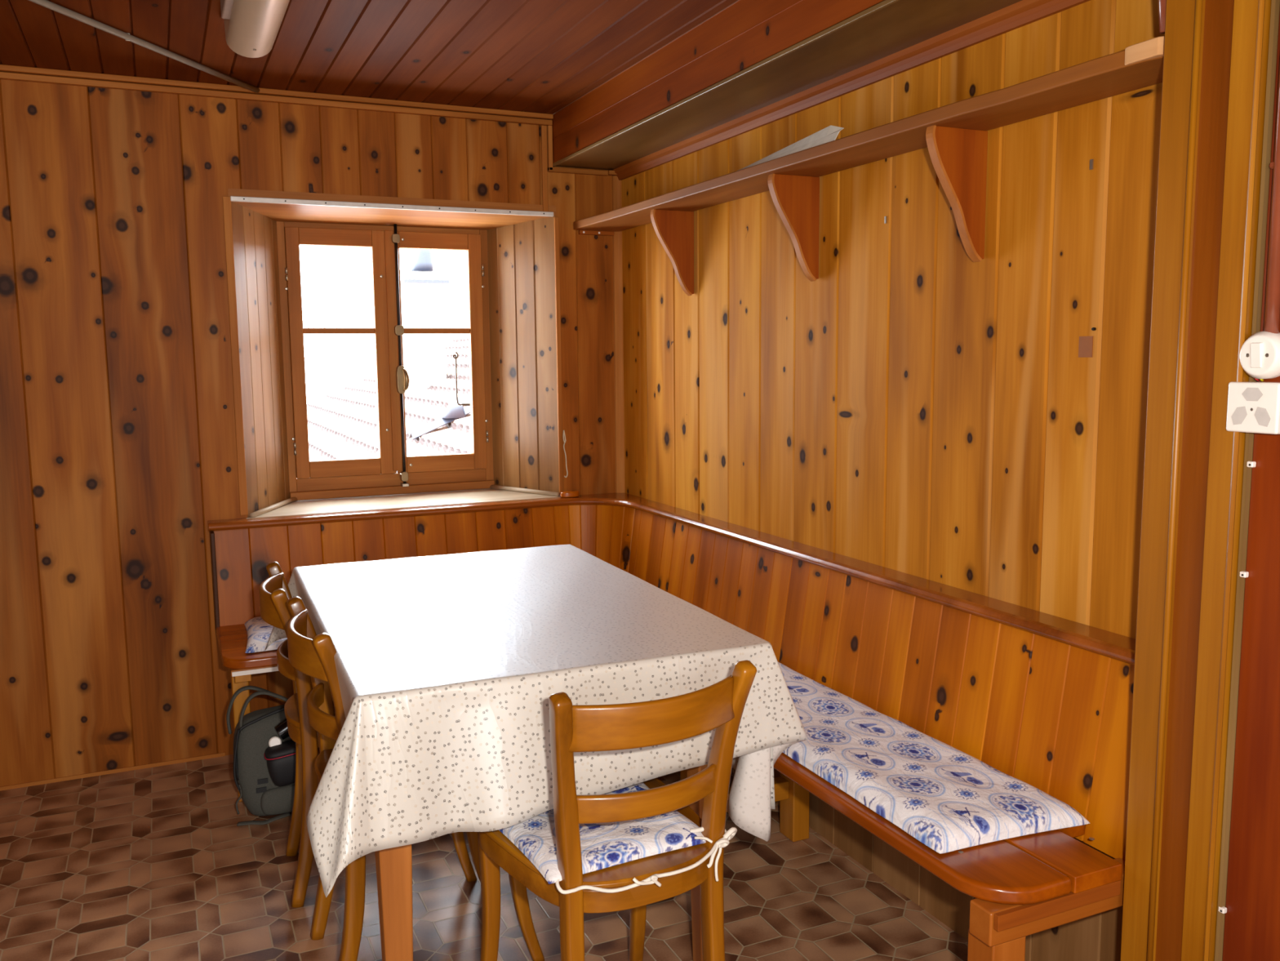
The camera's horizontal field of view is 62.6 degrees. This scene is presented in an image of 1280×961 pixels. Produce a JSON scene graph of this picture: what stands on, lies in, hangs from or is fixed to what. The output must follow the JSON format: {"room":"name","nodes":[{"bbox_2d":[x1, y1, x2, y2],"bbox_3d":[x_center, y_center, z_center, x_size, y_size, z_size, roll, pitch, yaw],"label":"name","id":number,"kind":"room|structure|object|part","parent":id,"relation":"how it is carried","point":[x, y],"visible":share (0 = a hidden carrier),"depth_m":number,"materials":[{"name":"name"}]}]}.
{"room":"dining room","nodes":[
{"label":"dining room","id":0,"kind":"room"},
{"bbox_2d":[0,79,617,786],"bbox_3d":[-1.751,-0.131,3.198,3.700,2.150,0.004,-4,8,-24],"label":"wall","id":1,"kind":"structure","parent":0,"point":[118,447],"depth_m":3.28,"materials":[{"name":"brown wood"}]},
{"bbox_2d":[0,751,225,791],"bbox_3d":[-2.399,0.973,3.024,2.250,0.012,0.004,-4,8,-24],"label":"baseboard","id":2,"kind":"structure","parent":1,"relation":"attached to","point":[220,754],"depth_m":3.35,"materials":[{"name":"brown wood"}]},
{"bbox_2d":[231,201,289,517],"bbox_3d":[-1.279,-0.408,3.559,0.003,1.025,0.362,0,7,3],"label":"trim","id":3,"kind":"structure","parent":1,"relation":"attached to","point":[255,237],"depth_m":3.55,"materials":[{"name":"brown wood"}]},
{"bbox_2d":[0,64,553,125],"bbox_3d":[-1.873,-1.171,3.003,3.438,0.036,0.030,-4,8,-24],"label":"trim","id":4,"kind":"structure","parent":1,"relation":"attached to","point":[7,72],"depth_m":3.31,"materials":[{"name":"brown wood"}]},
{"bbox_2d":[230,195,553,216],"bbox_3d":[-0.799,-0.919,3.531,1.078,0.016,0.013,-4,8,-24],"label":"rail","id":5,"kind":"object","parent":1,"relation":"attached to","point":[233,198],"visible":1,"depth_m":3.51,"materials":[{"name":"metal"}]},
{"bbox_2d":[222,195,564,515],"bbox_3d":[-0.798,-0.423,3.599,1.122,1.015,0.012,-4,8,-24],"label":"trim","id":6,"kind":"structure","parent":1,"relation":"attached to","point":[227,209],"depth_m":3.40,"materials":[{"name":"brown wood"}]},
{"bbox_2d":[487,215,559,492],"bbox_3d":[-0.440,-0.462,3.937,0.357,1.025,0.003,5,9,39],"label":"trim","id":7,"kind":"structure","parent":1,"relation":"attached to","point":[521,258],"depth_m":3.93,"materials":[{"name":"brown wood"}]},
{"bbox_2d":[563,430,568,477],"bbox_3d":[-0.275,-0.098,3.869,0.018,0.176,0.011,-4,8,-24],"label":"string","id":8,"kind":"object","parent":1,"relation":"hanging from","point":[564,435],"visible":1,"depth_m":3.86,"materials":[{"name":"beige fabric"}]},
{"bbox_2d":[541,124,617,211],"bbox_3d":[-0.209,-1.104,3.776,0.295,0.314,0.030,-4,8,-24],"label":"trim","id":9,"kind":"structure","parent":1,"relation":"attached to","point":[546,131],"depth_m":3.73,"materials":[{"name":"brown wood"}]},
{"bbox_2d":[611,175,625,493],"bbox_3d":[-0.080,-0.532,3.907,0.030,1.166,0.020,-4,8,-24],"label":"trim","id":10,"kind":"structure","parent":1,"relation":"attached to","point":[615,183],"depth_m":3.91,"materials":[{"name":"brown wood"}]},
{"bbox_2d":[551,0,883,163],"bbox_3d":[0.850,-0.916,1.202,0.002,0.165,5.600,-4,8,-24],"label":"trim","id":11,"kind":"structure","parent":1,"relation":"attached to","point":[744,33],"depth_m":2.73,"materials":[{"name":"brown wood"}]},
{"bbox_2d":[0,0,737,114],"bbox_3d":[-0.649,-1.099,0.686,4.250,0.350,6.350,-4,8,-24],"label":"ceiling","id":12,"kind":"structure","parent":0,"point":[542,56],"depth_m":2.85,"materials":[{"name":"brown wood"}]},
{"bbox_2d":[28,0,259,93],"bbox_3d":[-1.387,-1.124,2.500,0.018,0.020,1.632,1,7,13],"label":"conduit","id":13,"kind":"object","parent":12,"relation":"attached to","point":[46,3],"visible":1,"depth_m":2.77,"materials":[{"name":"metal"}]},
{"bbox_2d":[220,0,289,57],"bbox_3d":[-0.747,-1.049,2.116,0.133,0.088,1.205,-4,8,-24],"label":"ceiling lamp","id":14,"kind":"object","parent":12,"relation":"attached to","point":[251,27],"visible":1,"depth_m":2.44,"materials":[{"name":"metal"}]},
{"bbox_2d":[0,747,968,960],"bbox_3d":[-0.357,1.287,0.803,4.500,0.120,5.820,-4,8,-24],"label":"floor","id":15,"kind":"structure","parent":0,"point":[151,864],"depth_m":2.55,"materials":[{"name":"brown tile"}]},
{"bbox_2d":[226,685,294,826],"bbox_3d":[-1.060,0.779,3.041,0.239,0.367,0.195,-4,8,-24],"label":"backpack","id":16,"kind":"object","parent":15,"relation":"on","point":[254,730],"visible":0.78,"depth_m":2.99,"materials":[{"name":"grey fabric"}]},
{"bbox_3d":[-1.127,0.660,3.054,0.141,0.132,0.024,-4,8,-24],"label":"carry handle","id":17,"kind":"part","parent":16,"relation":"part of","materials":[{"name":"grey fabric"}]},
{"bbox_3d":[-1.073,0.665,3.008,0.141,0.132,0.024,-4,8,-24],"label":"carry handle","id":18,"kind":"part","parent":16,"relation":"part of","materials":[{"name":"grey fabric"}]},
{"bbox_2d":[263,736,295,786],"bbox_3d":[-0.996,0.790,2.973,0.124,0.134,0.085,-3,7,-23],"label":"camera bag","id":19,"kind":"object","parent":16,"relation":"in","point":[281,758],"depth_m":2.94,"materials":[{"name":"black fabric"}]},
{"bbox_3d":[-1.030,0.741,2.971,0.036,0.035,0.019,-4,8,-24],"label":"lens cap","id":20,"kind":"part","parent":19,"relation":"part of","materials":[{"name":"white plastic"}]},
{"bbox_3d":[-0.997,0.754,2.968,0.122,0.024,0.082,-11,11,-23],"label":"lid","id":21,"kind":"part","parent":19,"relation":"part of","materials":[{"name":"black fabric"}]},
{"bbox_2d":[274,718,289,739],"bbox_3d":[-0.999,0.699,2.991,0.076,0.070,0.048,-4,8,-24],"label":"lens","id":22,"kind":"object","parent":19,"relation":"on","point":[281,728],"visible":0.41,"depth_m":2.97,"materials":[{"name":"glass"}]},
{"bbox_2d":[258,560,477,907],"bbox_3d":[-0.702,0.610,2.687,0.476,0.786,0.394,-3,7,-21],"label":"dining chair","id":23,"kind":"object","parent":15,"relation":"on","point":[274,592],"visible":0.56,"depth_m":2.52,"materials":[{"name":"brown wood"}]},
{"bbox_3d":[-0.896,0.295,2.574,0.065,0.077,0.320,-3,7,-21],"label":"rail","id":24,"kind":"part","parent":23,"relation":"part of","materials":[{"name":"brown wood"}]},
{"bbox_3d":[-0.917,0.602,2.770,0.088,0.786,0.068,-3,7,-21],"label":"post","id":25,"kind":"part","parent":23,"relation":"part of","materials":[{"name":"brown wood"}]},
{"bbox_3d":[-0.866,0.442,2.603,0.061,0.048,0.289,-3,7,-21],"label":"rail","id":26,"kind":"part","parent":23,"relation":"part of","materials":[{"name":"brown wood"}]},
{"bbox_3d":[-0.687,0.564,2.687,0.420,0.012,0.394,-3,7,-21],"label":"seat","id":27,"kind":"part","parent":23,"relation":"part of","materials":[{"name":"brown wood"}]},
{"bbox_3d":[-0.805,0.636,2.482,0.088,0.786,0.068,-3,7,-21],"label":"post","id":28,"kind":"part","parent":23,"relation":"part of","materials":[{"name":"brown wood"}]},
{"bbox_3d":[-0.686,0.593,2.691,0.412,0.045,0.386,-3,7,-21],"label":"seat frame","id":29,"kind":"part","parent":23,"relation":"part of","materials":[{"name":"brown wood"}]},
{"bbox_3d":[-0.452,0.807,2.626,0.073,0.400,0.042,-3,7,-21],"label":"leg","id":30,"kind":"part","parent":23,"relation":"part of","materials":[{"name":"brown wood"}]},
{"bbox_2d":[286,595,545,960],"bbox_3d":[-0.506,0.654,2.306,0.476,0.786,0.394,-4,8,-26],"label":"dining chair","id":31,"kind":"object","parent":15,"relation":"on","point":[311,654],"visible":0.44,"depth_m":2.14,"materials":[{"name":"brown wood"}]},
{"bbox_3d":[-0.693,0.341,2.177,0.065,0.077,0.320,-4,8,-26],"label":"rail","id":32,"kind":"part","parent":31,"relation":"part of","materials":[{"name":"brown wood"}]},
{"bbox_3d":[-0.728,0.648,2.370,0.088,0.786,0.068,-4,8,-26],"label":"post","id":33,"kind":"part","parent":31,"relation":"part of","materials":[{"name":"brown wood"}]},
{"bbox_3d":[-0.664,0.487,2.208,0.061,0.048,0.289,-4,8,-26],"label":"rail","id":34,"kind":"part","parent":31,"relation":"part of","materials":[{"name":"brown wood"}]},
{"bbox_3d":[-0.491,0.608,2.308,0.420,0.012,0.394,-4,8,-26],"label":"seat","id":35,"kind":"part","parent":31,"relation":"part of","materials":[{"name":"brown wood"}]},
{"bbox_3d":[-0.590,0.680,2.093,0.088,0.786,0.068,-4,8,-26],"label":"post","id":36,"kind":"part","parent":31,"relation":"part of","materials":[{"name":"brown wood"}]},
{"bbox_3d":[-0.398,0.813,2.567,0.073,0.400,0.042,-4,8,-26],"label":"leg","id":37,"kind":"part","parent":31,"relation":"part of","materials":[{"name":"brown wood"}]},
{"bbox_3d":[-0.249,0.848,2.268,0.073,0.400,0.042,-4,8,-26],"label":"leg","id":38,"kind":"part","parent":31,"relation":"part of","materials":[{"name":"brown wood"}]},
{"bbox_2d":[374,764,707,960],"bbox_3d":[-0.338,0.648,2.506,0.768,0.742,1.177,-3,7,-23],"label":"dining table","id":39,"kind":"object","parent":15,"relation":"on","point":[393,865],"visible":0.16,"depth_m":1.95,"materials":[{"name":"brown wood"}]},
{"bbox_3d":[-0.460,0.728,1.967,0.066,0.714,0.066,-3,7,-23],"label":"leg","id":40,"kind":"part","parent":39,"relation":"part of","materials":[{"name":"brown wood"}]},
{"bbox_2d":[265,544,808,897],"bbox_3d":[-0.343,0.475,2.495,0.974,0.404,1.373,-3,7,-23],"label":"tablecloth","id":41,"kind":"object","parent":39,"relation":"on","point":[448,667],"visible":0.88,"depth_m":1.98,"materials":[{"name":"white fabric"}]},
{"bbox_3d":[0.139,0.692,2.217,0.066,0.714,0.066,-3,7,-23],"label":"leg","id":42,"kind":"part","parent":39,"relation":"part of","materials":[{"name":"brown wood"}]},
{"bbox_2d":[476,660,756,960],"bbox_3d":[-0.062,0.693,1.948,0.394,0.786,0.476,-4,8,-28],"label":"dining chair","id":43,"kind":"object","parent":15,"relation":"on","point":[720,705],"visible":0.77,"depth_m":1.76,"materials":[{"name":"brown wood"}]},
{"bbox_3d":[-0.303,0.872,2.068,0.042,0.400,0.073,-4,8,-28],"label":"leg","id":44,"kind":"part","parent":43,"relation":"part of","materials":[{"name":"brown wood"}]},
{"bbox_3d":[-0.118,0.720,1.726,0.068,0.786,0.088,-4,8,-28],"label":"post","id":45,"kind":"part","parent":43,"relation":"part of","materials":[{"name":"brown wood"}]},
{"bbox_3d":[-0.070,0.675,1.960,0.386,0.045,0.412,-4,8,-28],"label":"seat frame","id":46,"kind":"part","parent":43,"relation":"part of","materials":[{"name":"brown wood"}]},
{"bbox_3d":[-0.070,0.646,1.957,0.394,0.012,0.420,-4,8,-28],"label":"seat","id":47,"kind":"part","parent":43,"relation":"part of","materials":[{"name":"white fabric"}]},
{"bbox_2d":[498,782,737,893],"bbox_3d":[-0.055,0.652,1.922,0.373,0.088,0.394,-4,8,-28],"label":"seat cushion","id":48,"kind":"object","parent":43,"relation":"on","point":[603,845],"visible":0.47,"depth_m":1.84,"materials":[{"name":"white fabric"}]},
{"bbox_3d":[-0.008,0.850,2.226,0.042,0.400,0.073,-4,8,-28],"label":"leg","id":49,"kind":"part","parent":43,"relation":"part of","materials":[{"name":"brown wood"}]},
{"bbox_3d":[0.019,0.533,1.774,0.289,0.048,0.061,-4,8,-28],"label":"rail","id":50,"kind":"part","parent":43,"relation":"part of","materials":[{"name":"brown wood"}]},
{"bbox_3d":[0.032,0.388,1.729,0.320,0.077,0.065,-4,8,-28],"label":"rail","id":51,"kind":"part","parent":43,"relation":"part of","materials":[{"name":"brown wood"}]},
{"bbox_3d":[0.156,0.700,1.871,0.068,0.786,0.088,-4,8,-28],"label":"post","id":52,"kind":"part","parent":43,"relation":"part of","materials":[{"name":"brown wood"}]},
{"bbox_2d":[207,492,1135,960],"bbox_3d":[-0.218,0.607,2.632,1.462,0.790,2.448,-4,8,-24],"label":"bench","id":53,"kind":"object","parent":15,"relation":"on","point":[1044,700],"visible":0.69,"depth_m":2.41,"materials":[{"name":"brown wood"}]},
{"bbox_3d":[-1.181,0.760,3.130,0.047,0.385,0.050,-4,8,-24],"label":"leg","id":54,"kind":"part","parent":53,"relation":"part of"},
{"bbox_2d":[244,616,287,653],"bbox_3d":[-1.038,0.453,3.262,0.378,0.039,0.355,-4,8,-24],"label":"bench cushion","id":55,"kind":"object","parent":53,"relation":"on","point":[259,632],"visible":0.25,"depth_m":3.09,"materials":[{"name":"white fabric"}]},
{"bbox_2d":[560,490,578,497],"bbox_3d":[-0.258,0.050,3.865,0.072,0.022,0.044,-4,8,-24],"label":"block","id":56,"kind":"object","parent":53,"relation":"on","point":[566,494],"visible":1,"depth_m":3.85,"materials":[{"name":"brown wood"}]},
{"bbox_3d":[-0.223,0.227,2.589,1.462,0.026,2.442,-4,8,-24],"label":"rail","id":57,"kind":"part","parent":53,"relation":"part of","materials":[{"name":"brown wood"}]},
{"bbox_3d":[0.144,0.795,2.736,0.060,0.385,0.060,-4,8,-24],"label":"leg","id":58,"kind":"part","parent":53,"relation":"part of","materials":[{"name":"brown wood"}]},
{"bbox_3d":[0.419,0.757,2.847,0.053,0.430,0.070,-4,8,-24],"label":"leg","id":59,"kind":"part","parent":53,"relation":"part of","materials":[{"name":"brown wood"}]},
{"bbox_2d":[777,662,1090,853],"bbox_3d":[0.392,0.540,2.408,0.322,0.044,1.305,-4,8,-24],"label":"bench cushion","id":60,"kind":"object","parent":53,"relation":"on","point":[945,797],"visible":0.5,"depth_m":2.02,"materials":[{"name":"white fabric"}]},
{"bbox_3d":[0.583,0.918,1.735,0.070,0.372,0.060,-4,8,-24],"label":"leg","id":61,"kind":"part","parent":53,"relation":"part of","materials":[{"name":"brown wood"}]},
{"bbox_2d":[619,0,1164,638],"bbox_3d":[0.446,-0.110,2.847,0.005,2.150,2.460,-4,8,-24],"label":"wall","id":62,"kind":"structure","parent":0,"point":[917,406],"depth_m":2.35,"materials":[{"name":"brown wood"}]},
{"bbox_2d":[552,0,1021,169],"bbox_3d":[0.971,-0.837,1.267,0.256,0.008,5.600,-4,8,-24],"label":"trim","id":63,"kind":"structure","parent":62,"relation":"attached to","point":[901,24],"depth_m":2.51,"materials":[{"name":"brown wood"}]},
{"bbox_2d":[613,0,1089,180],"bbox_3d":[0.418,-0.986,2.739,0.032,0.036,2.430,-4,8,-24],"label":"trim","id":64,"kind":"structure","parent":62,"relation":"attached to","point":[1021,13],"depth_m":2.46,"materials":[{"name":"brown wood"}]},
{"bbox_2d":[573,35,1164,295],"bbox_3d":[0.347,-0.666,2.745,0.186,0.292,2.443,-4,8,-24],"label":"wall shelf","id":65,"kind":"object","parent":62,"relation":"attached to","point":[955,135],"visible":0.94,"depth_m":2.18,"materials":[{"name":"brown wood"}]},
{"bbox_2d":[737,124,844,170],"bbox_3d":[0.325,-0.830,2.681,0.033,0.050,0.630,-4,8,-24],"label":"paper sheet","id":66,"kind":"object","parent":65,"relation":"on","point":[829,133],"visible":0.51,"depth_m":2.51,"materials":[{"name":"white paper"}]},
{"bbox_2d":[1158,0,1166,34],"bbox_3d":[0.800,-0.780,1.601,0.023,0.190,0.043,-4,8,-24],"label":"pipe","id":67,"kind":"object","parent":65,"relation":"on","point":[1162,3],"visible":0.52,"depth_m":1.60,"materials":[{"name":"brown metal"}]},
{"bbox_2d":[731,767,1123,960],"bbox_3d":[0.445,0.749,2.955,0.004,0.420,2.445,-4,8,-24],"label":"trim","id":68,"kind":"structure","parent":62,"relation":"attached to","point":[1096,937],"depth_m":2.43,"materials":[{"name":"brown wood"}]},
{"bbox_2d":[1078,336,1093,357],"bbox_3d":[0.833,-0.250,1.964,0.002,0.039,0.032,-4,8,-24],"label":"adhesive patch","id":69,"kind":"object","parent":62,"relation":"attached to","point":[1086,343],"visible":1,"depth_m":1.96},
{"bbox_2d":[1089,159,1093,169],"bbox_3d":[0.827,-0.579,1.927,0.003,0.018,0.006,-4,8,-24],"label":"staple","id":70,"kind":"object","parent":62,"relation":"attached to","point":[1091,161],"visible":1,"depth_m":1.93,"materials":[{"name":"metal"}]},
{"bbox_2d":[1120,0,1205,960],"bbox_3d":[0.888,0.026,1.682,0.165,2.150,0.062,-4,8,-24],"label":"trim","id":71,"kind":"structure","parent":62,"relation":"attached to","point":[1180,14],"depth_m":1.64,"materials":[{"name":"brown wood"}]},
{"bbox_2d":[1155,0,1234,960],"bbox_3d":[0.917,0.032,1.627,0.158,2.150,0.063,-4,8,-24],"label":"trim","id":72,"kind":"structure","parent":62,"relation":"attached to","point":[1219,14],"depth_m":1.59,"materials":[{"name":"brown wood"}]},
{"bbox_2d":[1181,0,1271,960],"bbox_3d":[0.930,0.037,1.587,0.167,2.150,0.046,-4,8,-24],"label":"trim","id":73,"kind":"structure","parent":62,"relation":"attached to","point":[1251,18],"depth_m":1.55,"materials":[{"name":"brown wood"}]},
{"bbox_2d":[1226,381,1279,434],"bbox_3d":[0.885,-0.104,1.495,0.035,0.073,0.083,-3,7,-22],"label":"wall socket","id":74,"kind":"object","parent":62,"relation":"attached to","point":[1252,406],"visible":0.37,"depth_m":1.49,"materials":[{"name":"white plastic"}]},
{"bbox_2d":[1231,405,1247,424],"bbox_3d":[0.861,-0.093,1.511,0.001,0.028,0.024,-4,8,-24],"label":"outlet","id":75,"kind":"object","parent":74,"relation":"attached to","point":[1238,413],"depth_m":1.51,"materials":[{"name":"white plastic"}]},
{"bbox_2d":[1241,387,1262,400],"bbox_3d":[0.868,-0.122,1.491,0.001,0.019,0.032,-4,8,-24],"label":"outlet","id":76,"kind":"object","parent":74,"relation":"attached to","point":[1247,393],"depth_m":1.49,"materials":[{"name":"white plastic"}]},
{"bbox_2d":[1254,406,1271,426],"bbox_3d":[0.875,-0.090,1.479,0.001,0.028,0.024,-4,8,-24],"label":"outlet","id":77,"kind":"object","parent":74,"relation":"attached to","point":[1262,414],"depth_m":1.48,"materials":[{"name":"white plastic"}]},
{"bbox_3d":[-1.800,-0.289,3.466,4.350,2.600,0.538,-4,8,-24],"label":"wall","id":78,"kind":"structure","parent":0,"visible":0},
{"bbox_2d":[276,221,494,500],"bbox_3d":[-0.913,-0.445,3.872,0.764,1.003,0.129,-4,8,-24],"label":"window","id":79,"kind":"structure","parent":78,"relation":"in","point":[393,472],"depth_m":3.87,"materials":[{"name":"brown wood"}]},
{"bbox_3d":[-1.083,-0.459,3.819,0.357,0.888,0.038,-4,8,-24],"label":"sash","id":80,"kind":"part","parent":79,"relation":"part of","materials":[{"name":"brown wood"}]},
{"bbox_3d":[-0.882,-0.462,3.867,0.010,0.970,0.010,-1,7,-2],"label":"espagnolette rod","id":81,"kind":"part","parent":79,"relation":"part of","materials":[{"name":"metal"}]},
{"bbox_3d":[-0.883,-0.373,3.882,0.032,0.104,0.032,-4,8,-24],"label":"handle plate","id":82,"kind":"part","parent":79,"relation":"part of","materials":[{"name":"gold metal"}]},
{"bbox_3d":[-0.860,-0.369,3.852,0.034,0.082,0.018,4,8,33],"label":"handle","id":83,"kind":"part","parent":79,"relation":"part of","materials":[{"name":"gold metal"}]},
{"bbox_3d":[-0.760,-0.479,3.964,0.344,0.888,0.038,-4,8,-24],"label":"sash","id":84,"kind":"part","parent":79,"relation":"part of","materials":[{"name":"brown wood"}]},
{"bbox_2d":[227,188,555,230],"bbox_3d":[-0.868,-0.940,3.689,1.095,0.058,0.334,-4,8,-24],"label":"trim","id":85,"kind":"structure","parent":78,"relation":"attached to","point":[275,211],"depth_m":3.63,"materials":[{"name":"brown wood"}]},
{"bbox_2d":[246,488,560,518],"bbox_3d":[-0.855,0.086,3.805,1.095,0.036,0.350,-4,8,-24],"label":"window sill","id":86,"kind":"structure","parent":78,"relation":"attached to","point":[487,495],"depth_m":3.77,"materials":[{"name":"white paint"}]},
{"bbox_2d":[248,484,559,517],"bbox_3d":[-0.850,0.064,3.798,1.080,0.022,0.332,-4,8,-24],"label":"trim","id":87,"kind":"structure","parent":78,"relation":"attached to","point":[291,500],"depth_m":3.88,"materials":[{"name":"brown wood"}]},
{"bbox_2d":[452,351,470,405],"bbox_3d":[-0.680,-0.405,4.177,0.125,0.215,0.010,-4,8,-24],"label":"stay","id":88,"kind":"object","parent":78,"relation":"attached to","point":[454,356],"visible":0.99,"depth_m":4.16,"materials":[{"name":"metal"}]},
{"bbox_3d":[1.275,-0.069,1.392,0.288,2.600,5.812,-4,8,-24],"label":"wall","id":89,"kind":"structure","parent":0,"visible":0},
{"bbox_2d":[1217,906,1226,913],"bbox_3d":[0.893,0.658,1.613,0.010,0.009,0.010,-4,8,-24],"label":"clip","id":90,"kind":"object","parent":89,"relation":"attached to","point":[1223,909],"visible":1,"depth_m":1.61,"materials":[{"name":"white plastic"}]},
{"bbox_2d":[1214,0,1279,960],"bbox_3d":[0.950,0.039,1.570,0.146,2.150,0.006,-4,8,-24],"label":"door frame","id":91,"kind":"structure","parent":89,"relation":"attached to","point":[1275,4],"depth_m":1.54,"materials":[{"name":"brown wood"}]},
{"bbox_2d":[1222,8,1279,960],"bbox_3d":[0.974,0.044,1.527,0.138,2.150,0.093,-4,8,-24],"label":"door","id":92,"kind":"structure","parent":89,"relation":"in","point":[1251,931],"depth_m":1.54,"materials":[{"name":"brown wood"}]},
{"bbox_2d":[1239,570,1248,577],"bbox_3d":[0.889,0.138,1.548,0.010,0.009,0.010,-4,8,-24],"label":"clip","id":93,"kind":"object","parent":92,"relation":"attached to","point":[1243,574],"visible":1,"depth_m":1.54,"materials":[{"name":"white plastic"}]},
{"bbox_2d":[1246,461,1256,467],"bbox_3d":[0.888,-0.024,1.528,0.010,0.009,0.010,-4,8,-24],"label":"clip","id":94,"kind":"object","parent":92,"relation":"attached to","point":[1249,464],"visible":1,"depth_m":1.52,"materials":[{"name":"white plastic"}]},
{"bbox_2d":[1240,331,1279,378],"bbox_3d":[0.882,-0.177,1.488,0.036,0.067,0.067,-4,8,-24],"label":"light switch","id":95,"kind":"object","parent":92,"relation":"attached to","point":[1260,353],"visible":1,"depth_m":1.48,"materials":[{"name":"white plastic"}]},
{"bbox_2d":[1269,161,1273,168],"bbox_3d":[0.890,-0.439,1.458,0.016,0.010,0.033,-4,8,-24],"label":"clamp","id":96,"kind":"object","parent":92,"relation":"attached to","point":[1271,165],"visible":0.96,"depth_m":1.46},
{"bbox_2d":[1263,66,1279,333],"bbox_3d":[0.885,-0.614,1.433,0.018,0.820,0.019,-4,8,-24],"label":"conduit pipe","id":97,"kind":"object","parent":92,"relation":"attached to","point":[1272,311],"visible":1,"depth_m":1.46,"materials":[{"name":"orange wood"}]},
{"label":"outside","id":98,"kind":"structure","parent":0,"visible":0},
{"bbox_2d":[307,333,468,404],"bbox_3d":[-4.146,-1.092,17.544,5.100,3.680,0.280,-4,8,-24],"label":"wall","id":99,"kind":"structure","parent":98,"point":[451,341],"depth_m":17.26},
{"bbox_2d":[306,334,471,460],"bbox_3d":[-1.478,-1.137,11.620,5.156,2.220,12.608,-4,8,-24],"label":"tiled roof","id":100,"kind":"structure","parent":99,"relation":"on","point":[342,424],"depth_m":11.92,"materials":[{"name":"ceramic"}]},
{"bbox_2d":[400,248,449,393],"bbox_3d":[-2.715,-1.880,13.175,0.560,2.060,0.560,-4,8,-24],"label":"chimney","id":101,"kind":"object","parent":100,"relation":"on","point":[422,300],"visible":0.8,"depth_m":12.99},
{"bbox_2d":[408,405,470,439],"bbox_3d":[-1.156,-0.912,10.042,2.105,0.952,0.200,-4,8,-24],"label":"flashing","id":102,"kind":"object","parent":100,"relation":"attached to","point":[440,422],"visible":0.26,"depth_m":9.68,"materials":[{"name":"white metal"}]},
{"bbox_2d":[441,396,466,417],"bbox_3d":[-1.731,-0.678,9.760,0.220,0.190,0.180,-4,8,-24],"label":"roof vent","id":103,"kind":"object","parent":100,"relation":"on","point":[453,410],"visible":0.86,"depth_m":9.71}
]}

